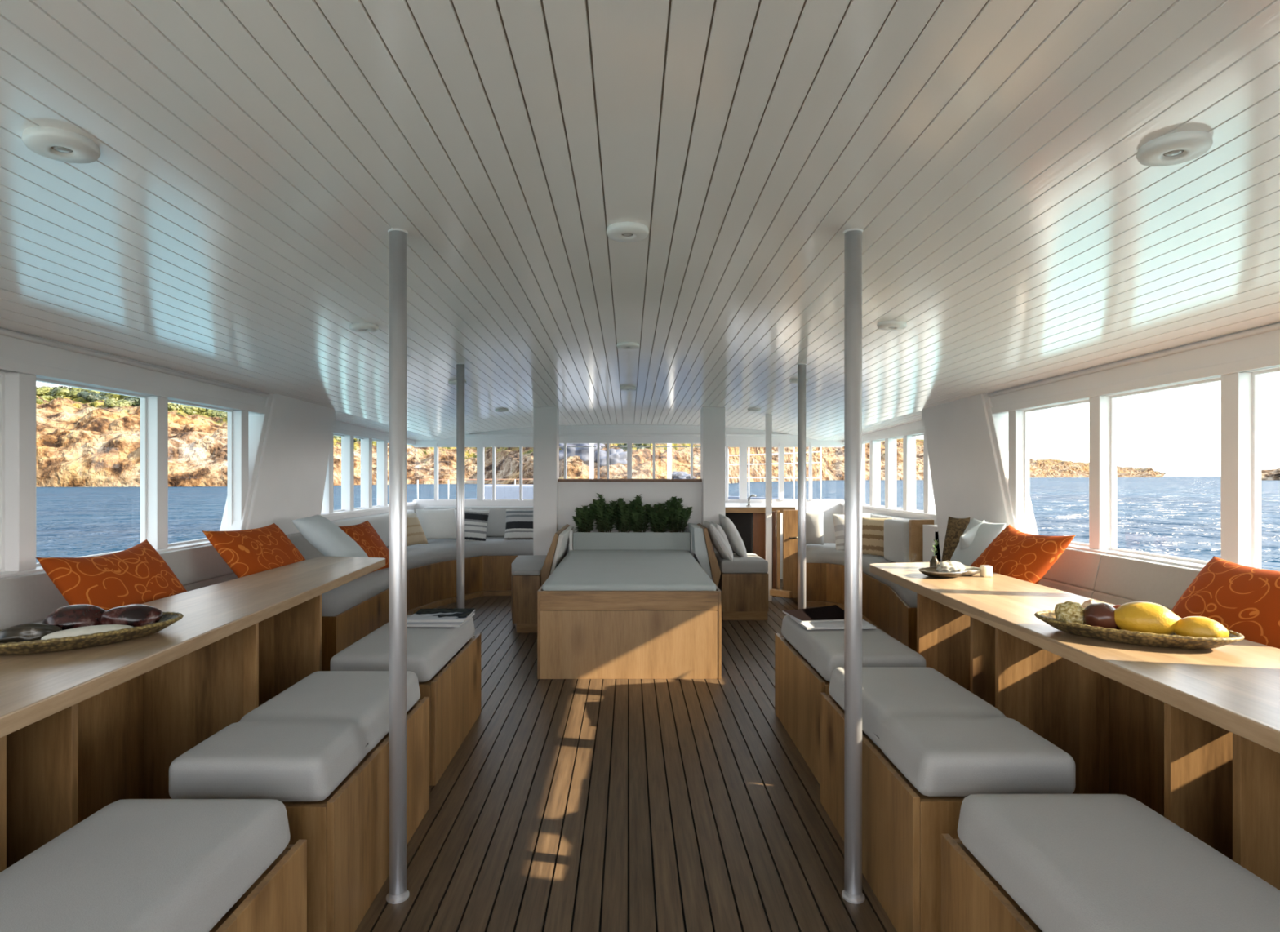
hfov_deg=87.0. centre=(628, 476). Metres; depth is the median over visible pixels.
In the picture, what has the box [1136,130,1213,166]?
recessed light
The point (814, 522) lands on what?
pillow
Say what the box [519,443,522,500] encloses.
window post
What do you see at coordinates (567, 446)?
window
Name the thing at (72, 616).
stone
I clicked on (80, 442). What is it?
hill
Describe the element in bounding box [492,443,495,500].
window post
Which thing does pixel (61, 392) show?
shrub
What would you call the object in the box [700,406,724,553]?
column
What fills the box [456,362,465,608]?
steel pole
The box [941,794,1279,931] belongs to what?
wooden bench
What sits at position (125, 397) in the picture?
shrub
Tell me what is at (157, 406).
window post
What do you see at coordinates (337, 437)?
shrub
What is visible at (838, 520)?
striped pillow
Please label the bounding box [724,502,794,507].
countertop
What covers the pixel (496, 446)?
window
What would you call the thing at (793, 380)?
recessed light
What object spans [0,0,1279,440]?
ceiling
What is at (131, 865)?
wooden bench
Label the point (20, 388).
window post
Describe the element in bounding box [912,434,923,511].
window
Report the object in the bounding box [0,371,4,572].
window
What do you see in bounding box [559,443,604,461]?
rock slab
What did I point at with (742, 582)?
bench
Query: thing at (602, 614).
daybed
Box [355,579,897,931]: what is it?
floor
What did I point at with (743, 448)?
window post
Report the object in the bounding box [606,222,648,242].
recessed light
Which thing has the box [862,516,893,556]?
pillow
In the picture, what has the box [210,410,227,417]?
shrub
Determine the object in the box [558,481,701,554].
wall
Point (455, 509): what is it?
pillow
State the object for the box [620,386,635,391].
recessed light
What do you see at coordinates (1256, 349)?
wall
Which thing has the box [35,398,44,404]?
shrub
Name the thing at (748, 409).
recessed light
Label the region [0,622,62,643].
stone
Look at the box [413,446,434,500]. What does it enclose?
window
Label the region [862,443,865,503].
window post
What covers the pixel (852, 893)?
steel pole
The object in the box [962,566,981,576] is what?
shell dish
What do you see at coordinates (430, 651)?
seat cushion
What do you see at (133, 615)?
stone
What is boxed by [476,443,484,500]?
window post
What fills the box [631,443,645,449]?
tree
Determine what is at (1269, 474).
hill
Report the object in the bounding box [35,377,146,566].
window
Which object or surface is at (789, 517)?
door
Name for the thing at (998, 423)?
trim
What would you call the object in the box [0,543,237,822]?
settee
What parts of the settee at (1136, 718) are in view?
backrest, panel, backrest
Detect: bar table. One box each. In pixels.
[0,555,385,872]
[869,561,1279,890]
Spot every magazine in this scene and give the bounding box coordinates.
[406,608,475,622]
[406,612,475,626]
[782,604,844,622]
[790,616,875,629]
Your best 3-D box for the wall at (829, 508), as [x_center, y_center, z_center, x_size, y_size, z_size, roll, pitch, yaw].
[0.000,0.315,8.550,5.440,1.970,0.100,0,0,0]
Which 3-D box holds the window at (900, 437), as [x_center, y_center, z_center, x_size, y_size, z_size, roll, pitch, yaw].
[2.763,-0.030,6.815,0.025,0.730,0.380,0,0,0]
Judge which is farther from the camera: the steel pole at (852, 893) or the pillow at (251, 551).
the pillow at (251, 551)
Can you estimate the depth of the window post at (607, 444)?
8.49 m
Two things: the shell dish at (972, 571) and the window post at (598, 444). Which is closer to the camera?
the shell dish at (972, 571)
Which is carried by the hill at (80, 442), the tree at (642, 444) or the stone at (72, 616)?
the tree at (642, 444)
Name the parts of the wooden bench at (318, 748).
panel, panel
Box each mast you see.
[589,443,593,479]
[666,443,671,479]
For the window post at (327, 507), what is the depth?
6.09 m
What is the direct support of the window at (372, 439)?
in the wall at (41, 357)
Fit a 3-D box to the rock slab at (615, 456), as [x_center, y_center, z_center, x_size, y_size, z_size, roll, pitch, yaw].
[-4.222,-3.679,168.676,10.162,6.360,6.774,0,0,0]
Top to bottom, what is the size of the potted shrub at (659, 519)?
0.348 m
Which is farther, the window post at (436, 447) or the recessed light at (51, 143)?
the window post at (436, 447)
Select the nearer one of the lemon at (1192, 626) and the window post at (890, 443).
the lemon at (1192, 626)
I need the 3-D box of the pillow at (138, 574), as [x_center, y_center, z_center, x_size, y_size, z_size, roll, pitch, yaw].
[-2.070,0.506,2.820,0.431,0.525,0.574,0,0,2]
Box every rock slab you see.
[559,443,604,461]
[593,448,626,466]
[671,471,696,479]
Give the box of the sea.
[35,476,1279,571]
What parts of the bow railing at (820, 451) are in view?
rail, rail, rail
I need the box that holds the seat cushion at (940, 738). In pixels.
[828,666,1075,796]
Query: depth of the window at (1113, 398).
3.42 m
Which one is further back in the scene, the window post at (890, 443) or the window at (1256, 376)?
the window post at (890, 443)
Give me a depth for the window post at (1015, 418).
4.17 m
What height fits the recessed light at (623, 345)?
0.027 m
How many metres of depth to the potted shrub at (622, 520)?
6.55 m
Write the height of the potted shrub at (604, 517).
0.438 m
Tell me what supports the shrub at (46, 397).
on the hill at (80, 442)
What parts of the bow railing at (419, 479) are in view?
rail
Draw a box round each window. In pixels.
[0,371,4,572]
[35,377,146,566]
[168,400,232,546]
[333,434,344,511]
[354,436,364,509]
[372,439,379,507]
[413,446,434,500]
[438,446,476,500]
[496,446,519,500]
[567,446,595,447]
[656,446,689,447]
[746,446,778,500]
[784,446,808,500]
[812,446,843,500]
[877,439,884,507]
[893,436,902,509]
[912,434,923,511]
[1024,400,1088,546]
[1110,377,1221,564]
[1252,368,1279,568]
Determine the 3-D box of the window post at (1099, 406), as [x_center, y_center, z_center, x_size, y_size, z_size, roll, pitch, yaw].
[2.441,-0.017,3.470,0.089,0.783,0.080,0,0,0]
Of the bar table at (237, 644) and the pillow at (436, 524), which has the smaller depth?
the bar table at (237, 644)
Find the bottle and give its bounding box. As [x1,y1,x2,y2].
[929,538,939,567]
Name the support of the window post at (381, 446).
attached to the wall at (41, 357)
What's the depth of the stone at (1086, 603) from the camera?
2.18 m
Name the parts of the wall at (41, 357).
window sill, window head trim, window sill, window head trim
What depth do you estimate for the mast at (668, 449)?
10.87 m
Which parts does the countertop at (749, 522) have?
panel, winch handle, door, edge rail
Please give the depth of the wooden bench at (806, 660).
3.08 m
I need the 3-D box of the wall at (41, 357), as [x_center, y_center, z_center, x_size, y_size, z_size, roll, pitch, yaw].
[-2.595,0.352,2.710,0.450,1.895,11.820,0,0,0]
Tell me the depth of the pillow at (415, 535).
6.99 m
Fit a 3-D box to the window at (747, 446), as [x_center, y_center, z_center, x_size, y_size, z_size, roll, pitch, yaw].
[1.690,-0.035,8.535,0.420,0.681,0.030,0,0,0]
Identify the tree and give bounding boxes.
[617,443,626,450]
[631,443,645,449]
[633,443,651,448]
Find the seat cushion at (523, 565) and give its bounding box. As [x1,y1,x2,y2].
[511,555,546,575]
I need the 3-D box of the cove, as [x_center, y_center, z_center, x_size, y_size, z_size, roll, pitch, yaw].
[0.000,-0.515,8.485,5.360,0.030,0.030,0,0,0]
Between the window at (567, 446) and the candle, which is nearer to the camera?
the candle
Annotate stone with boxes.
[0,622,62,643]
[42,604,106,630]
[98,604,163,626]
[1080,599,1095,608]
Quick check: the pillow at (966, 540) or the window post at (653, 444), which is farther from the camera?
the window post at (653, 444)
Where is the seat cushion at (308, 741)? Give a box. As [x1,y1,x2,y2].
[168,671,420,801]
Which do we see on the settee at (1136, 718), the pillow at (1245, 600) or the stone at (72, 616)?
the pillow at (1245, 600)
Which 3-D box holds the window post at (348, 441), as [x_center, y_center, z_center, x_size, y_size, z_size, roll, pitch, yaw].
[-2.740,-0.030,6.580,0.089,0.730,0.090,0,0,0]
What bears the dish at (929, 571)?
on the bar table at (984, 634)
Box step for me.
[769,588,791,597]
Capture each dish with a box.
[917,566,968,577]
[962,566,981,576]
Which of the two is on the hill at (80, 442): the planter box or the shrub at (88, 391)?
the shrub at (88, 391)
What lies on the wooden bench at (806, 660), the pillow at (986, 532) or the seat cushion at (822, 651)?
the seat cushion at (822, 651)
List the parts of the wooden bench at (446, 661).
panel, panel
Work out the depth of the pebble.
1.96 m
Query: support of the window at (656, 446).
in the wall at (829, 508)
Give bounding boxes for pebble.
[40,624,133,639]
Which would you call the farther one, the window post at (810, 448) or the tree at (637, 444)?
the tree at (637, 444)
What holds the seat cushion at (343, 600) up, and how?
on the sofa at (352, 611)
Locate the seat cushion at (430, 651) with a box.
[330,614,475,682]
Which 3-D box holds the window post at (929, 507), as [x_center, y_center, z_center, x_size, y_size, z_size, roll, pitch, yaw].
[2.740,-0.030,6.120,0.089,0.730,0.090,0,0,0]
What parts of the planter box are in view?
corner post, corner post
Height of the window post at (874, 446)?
0.730 m
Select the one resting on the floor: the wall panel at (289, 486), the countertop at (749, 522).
the countertop at (749, 522)
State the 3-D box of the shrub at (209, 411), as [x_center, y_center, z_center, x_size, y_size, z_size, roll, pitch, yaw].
[-124.773,-19.480,203.560,9.849,4.735,7.923,0,0,13]
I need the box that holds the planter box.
[568,528,693,556]
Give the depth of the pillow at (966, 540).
4.14 m
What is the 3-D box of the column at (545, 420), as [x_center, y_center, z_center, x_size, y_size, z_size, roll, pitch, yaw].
[-0.833,0.303,6.835,0.235,1.994,0.230,0,0,0]
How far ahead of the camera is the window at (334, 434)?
6.41 m
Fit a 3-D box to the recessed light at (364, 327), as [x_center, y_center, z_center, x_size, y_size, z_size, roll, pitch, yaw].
[-1.270,-0.714,3.240,0.134,0.036,0.132,0,0,0]
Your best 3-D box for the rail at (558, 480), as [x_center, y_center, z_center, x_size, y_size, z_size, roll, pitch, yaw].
[0.010,0.042,6.890,1.510,0.027,0.140,0,0,0]
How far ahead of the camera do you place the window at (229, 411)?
4.16 m
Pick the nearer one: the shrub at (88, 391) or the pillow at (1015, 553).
the pillow at (1015, 553)
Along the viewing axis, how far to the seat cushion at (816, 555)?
6.23 m
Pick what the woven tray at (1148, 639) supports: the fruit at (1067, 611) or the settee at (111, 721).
the fruit at (1067, 611)
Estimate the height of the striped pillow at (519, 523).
0.402 m
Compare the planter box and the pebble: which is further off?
the planter box
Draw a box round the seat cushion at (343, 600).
[321,537,533,616]
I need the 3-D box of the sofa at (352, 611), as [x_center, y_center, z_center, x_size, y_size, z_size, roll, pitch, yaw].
[-1.840,0.840,6.305,1.740,0.920,4.350,0,0,0]
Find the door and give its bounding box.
[772,510,797,598]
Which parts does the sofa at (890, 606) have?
backrest, backrest, panel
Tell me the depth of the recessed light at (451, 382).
4.96 m
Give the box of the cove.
[464,434,797,436]
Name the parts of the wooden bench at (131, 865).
panel, panel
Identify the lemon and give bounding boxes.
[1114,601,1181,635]
[1173,616,1229,638]
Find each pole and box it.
[386,227,409,904]
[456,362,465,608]
[765,413,772,601]
[796,363,806,609]
[841,228,864,904]
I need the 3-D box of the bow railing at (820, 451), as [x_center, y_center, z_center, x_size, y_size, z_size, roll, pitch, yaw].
[2.150,-0.055,11.100,1.422,0.850,2.222,0,0,0]
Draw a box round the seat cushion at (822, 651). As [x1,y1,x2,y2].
[781,615,925,682]
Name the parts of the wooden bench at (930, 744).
panel, panel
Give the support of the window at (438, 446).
in the wall at (829, 508)
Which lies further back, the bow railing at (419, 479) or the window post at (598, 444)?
the bow railing at (419, 479)
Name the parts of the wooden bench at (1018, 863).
panel, panel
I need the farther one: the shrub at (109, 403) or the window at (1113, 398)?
the shrub at (109, 403)
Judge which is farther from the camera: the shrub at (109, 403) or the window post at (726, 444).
the shrub at (109, 403)
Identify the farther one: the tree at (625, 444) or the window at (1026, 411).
the tree at (625, 444)
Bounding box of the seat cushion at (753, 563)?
[715,553,768,573]
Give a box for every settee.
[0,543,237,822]
[1036,547,1201,817]
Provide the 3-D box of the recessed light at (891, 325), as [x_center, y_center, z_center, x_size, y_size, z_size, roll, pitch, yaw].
[1.250,-0.716,3.200,0.134,0.036,0.132,0,0,0]
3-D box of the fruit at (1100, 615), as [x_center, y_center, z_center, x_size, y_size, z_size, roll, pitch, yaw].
[1.484,0.444,2.116,0.099,0.094,0.098,0,0,0]
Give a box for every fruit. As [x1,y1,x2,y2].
[1054,600,1084,625]
[1083,603,1118,629]
[1111,604,1121,630]
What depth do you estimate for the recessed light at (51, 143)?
1.45 m
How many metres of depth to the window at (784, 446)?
8.52 m
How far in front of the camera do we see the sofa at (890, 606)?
5.82 m
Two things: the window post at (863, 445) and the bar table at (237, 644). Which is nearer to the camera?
the bar table at (237, 644)
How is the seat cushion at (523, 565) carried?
on the bench at (529, 573)
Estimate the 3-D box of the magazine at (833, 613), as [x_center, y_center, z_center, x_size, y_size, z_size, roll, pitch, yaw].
[1.000,0.718,3.530,0.304,0.031,0.264,0,0,-8]
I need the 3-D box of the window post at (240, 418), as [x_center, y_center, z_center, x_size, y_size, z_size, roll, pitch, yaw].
[-2.441,-0.017,4.215,0.089,0.783,0.080,0,0,0]
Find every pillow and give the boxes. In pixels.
[35,539,186,610]
[201,523,305,577]
[292,515,368,557]
[338,520,388,573]
[406,512,427,546]
[415,508,456,540]
[454,509,456,524]
[464,508,489,541]
[503,509,533,540]
[704,520,733,561]
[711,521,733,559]
[719,514,746,557]
[805,512,823,545]
[832,513,870,550]
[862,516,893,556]
[941,516,969,561]
[950,518,1006,566]
[959,520,985,549]
[969,524,1075,583]
[1171,555,1279,648]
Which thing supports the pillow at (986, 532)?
on the settee at (1136, 718)
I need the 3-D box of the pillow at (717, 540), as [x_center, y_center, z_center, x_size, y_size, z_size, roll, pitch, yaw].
[0.838,0.601,6.285,0.309,0.405,0.430,0,0,0]
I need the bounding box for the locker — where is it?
[484,484,533,500]
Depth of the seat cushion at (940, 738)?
1.96 m
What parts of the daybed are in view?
panel, mattress, rail, panel, panel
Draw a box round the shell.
[936,560,965,572]
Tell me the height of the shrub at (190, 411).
3.730 m
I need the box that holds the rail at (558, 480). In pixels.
[557,479,702,481]
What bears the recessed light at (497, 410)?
in the ceiling
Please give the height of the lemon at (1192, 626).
0.081 m
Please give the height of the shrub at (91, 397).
3.508 m
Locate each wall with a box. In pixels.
[0,328,416,577]
[413,424,844,579]
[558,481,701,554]
[840,322,1279,568]
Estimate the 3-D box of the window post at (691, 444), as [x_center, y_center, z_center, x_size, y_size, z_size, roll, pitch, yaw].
[0.800,-0.148,8.530,0.028,0.536,0.080,0,0,0]
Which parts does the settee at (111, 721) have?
backrest, panel, backrest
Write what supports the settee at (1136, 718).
on the floor
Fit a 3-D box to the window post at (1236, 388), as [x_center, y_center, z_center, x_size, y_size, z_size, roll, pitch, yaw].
[2.441,-0.017,2.690,0.089,0.783,0.080,0,0,0]
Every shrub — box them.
[35,386,53,395]
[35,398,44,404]
[40,395,54,401]
[48,386,83,399]
[67,386,88,391]
[76,391,108,402]
[80,389,100,394]
[100,391,124,399]
[103,399,133,408]
[121,395,139,399]
[123,396,140,406]
[168,402,187,410]
[179,405,208,415]
[205,408,219,413]
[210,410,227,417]
[333,435,341,442]
[572,502,595,532]
[590,493,617,532]
[611,497,636,532]
[626,493,651,532]
[647,502,669,532]
[664,496,693,532]
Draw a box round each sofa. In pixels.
[285,506,533,671]
[782,512,933,652]
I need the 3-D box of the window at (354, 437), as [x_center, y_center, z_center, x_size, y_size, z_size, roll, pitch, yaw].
[-2.763,-0.030,6.815,0.025,0.730,0.380,0,0,0]
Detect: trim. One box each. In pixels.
[219,393,273,531]
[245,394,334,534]
[406,496,795,502]
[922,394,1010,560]
[983,393,1038,534]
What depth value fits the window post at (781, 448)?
8.49 m
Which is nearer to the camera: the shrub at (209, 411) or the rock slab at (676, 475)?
the rock slab at (676, 475)
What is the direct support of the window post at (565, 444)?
attached to the wall at (829, 508)
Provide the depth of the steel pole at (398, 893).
2.06 m
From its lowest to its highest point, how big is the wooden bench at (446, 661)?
0.549 m
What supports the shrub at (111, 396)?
on the hill at (80, 442)
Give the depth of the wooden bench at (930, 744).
1.96 m
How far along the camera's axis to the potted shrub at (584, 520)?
6.54 m
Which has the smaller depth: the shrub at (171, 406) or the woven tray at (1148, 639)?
the woven tray at (1148, 639)
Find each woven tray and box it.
[0,612,183,655]
[1034,610,1244,648]
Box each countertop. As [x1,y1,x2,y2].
[724,494,795,559]
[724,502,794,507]
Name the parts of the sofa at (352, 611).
backrest, backrest, backrest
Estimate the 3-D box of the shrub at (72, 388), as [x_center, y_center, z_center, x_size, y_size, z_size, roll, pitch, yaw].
[-157.977,-24.182,196.619,9.841,4.464,6.730,0,0,-3]
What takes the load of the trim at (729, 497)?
on the deck
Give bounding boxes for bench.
[0,799,306,931]
[168,671,429,931]
[330,614,480,786]
[511,524,573,632]
[688,523,768,620]
[774,615,925,785]
[820,666,1075,931]
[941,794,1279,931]
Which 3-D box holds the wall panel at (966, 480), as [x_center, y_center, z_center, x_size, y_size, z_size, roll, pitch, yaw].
[2.435,0.075,4.785,0.130,1.350,1.364,0,0,0]
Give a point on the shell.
(946, 566)
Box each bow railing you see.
[417,479,533,499]
[728,447,821,499]
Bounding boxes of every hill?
[35,395,1165,487]
[1261,468,1279,479]
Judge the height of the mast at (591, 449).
2.655 m
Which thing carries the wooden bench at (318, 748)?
on the floor
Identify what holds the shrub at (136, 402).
on the hill at (80, 442)
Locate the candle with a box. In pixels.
[979,565,992,577]
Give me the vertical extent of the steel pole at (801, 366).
2.025 m
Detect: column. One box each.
[533,406,559,555]
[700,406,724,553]
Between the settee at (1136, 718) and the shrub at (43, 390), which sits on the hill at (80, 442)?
the shrub at (43, 390)
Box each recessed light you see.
[21,125,100,164]
[349,322,378,333]
[448,380,466,385]
[494,408,508,412]
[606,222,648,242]
[616,342,639,349]
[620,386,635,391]
[747,408,760,411]
[789,378,808,383]
[876,320,906,330]
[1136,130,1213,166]
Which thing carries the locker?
on the deck
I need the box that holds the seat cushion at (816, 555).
[805,542,916,607]
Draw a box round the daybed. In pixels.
[537,550,721,679]
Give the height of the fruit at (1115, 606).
0.083 m
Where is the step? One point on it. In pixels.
(778, 593)
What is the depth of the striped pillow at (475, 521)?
7.84 m
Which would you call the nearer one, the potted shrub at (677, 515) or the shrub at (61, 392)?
the potted shrub at (677, 515)
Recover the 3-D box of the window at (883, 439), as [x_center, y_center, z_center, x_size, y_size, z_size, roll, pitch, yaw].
[2.763,-0.030,7.275,0.025,0.730,0.360,0,0,0]
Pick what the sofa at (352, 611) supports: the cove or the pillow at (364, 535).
the pillow at (364, 535)
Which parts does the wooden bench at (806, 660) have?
panel, panel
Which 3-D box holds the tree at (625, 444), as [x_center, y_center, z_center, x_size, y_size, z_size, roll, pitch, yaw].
[-1.249,-7.715,181.364,3.902,2.546,4.758,0,0,7]
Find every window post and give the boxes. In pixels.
[4,372,35,571]
[146,395,168,550]
[232,410,248,520]
[320,432,333,513]
[341,435,354,511]
[360,438,372,508]
[376,440,387,506]
[434,443,438,500]
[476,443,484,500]
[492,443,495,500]
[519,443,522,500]
[564,443,566,479]
[597,443,599,479]
[606,443,608,479]
[626,443,631,479]
[652,443,654,479]
[690,443,693,479]
[724,443,728,500]
[738,443,746,500]
[777,443,784,500]
[808,443,812,500]
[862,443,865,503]
[869,440,879,506]
[884,438,896,508]
[902,435,915,511]
[923,432,935,513]
[1008,410,1024,520]
[1088,395,1110,550]
[1221,372,1252,567]
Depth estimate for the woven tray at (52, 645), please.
1.93 m
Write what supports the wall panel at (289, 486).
attached to the wall at (41, 357)
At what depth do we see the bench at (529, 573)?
5.60 m
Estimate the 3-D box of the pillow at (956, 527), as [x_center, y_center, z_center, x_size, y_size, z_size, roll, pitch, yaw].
[2.155,0.472,4.457,0.202,0.429,0.147,0,0,-35]
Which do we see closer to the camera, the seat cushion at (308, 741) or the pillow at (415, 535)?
the seat cushion at (308, 741)
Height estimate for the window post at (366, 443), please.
0.730 m
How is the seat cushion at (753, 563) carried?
on the bench at (742, 582)
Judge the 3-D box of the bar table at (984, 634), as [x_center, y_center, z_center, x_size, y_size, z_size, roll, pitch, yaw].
[1.568,0.900,2.100,0.665,0.800,3.699,0,0,0]
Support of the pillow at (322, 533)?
on the sofa at (352, 611)
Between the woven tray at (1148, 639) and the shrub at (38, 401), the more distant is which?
the shrub at (38, 401)
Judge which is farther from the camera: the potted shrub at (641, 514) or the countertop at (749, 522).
the countertop at (749, 522)
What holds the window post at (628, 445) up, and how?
attached to the wall at (829, 508)
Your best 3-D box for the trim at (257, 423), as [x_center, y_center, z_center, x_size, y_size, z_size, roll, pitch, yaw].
[-2.453,-0.095,4.338,0.135,0.930,0.392,0,0,0]
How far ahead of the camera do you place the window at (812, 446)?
8.52 m

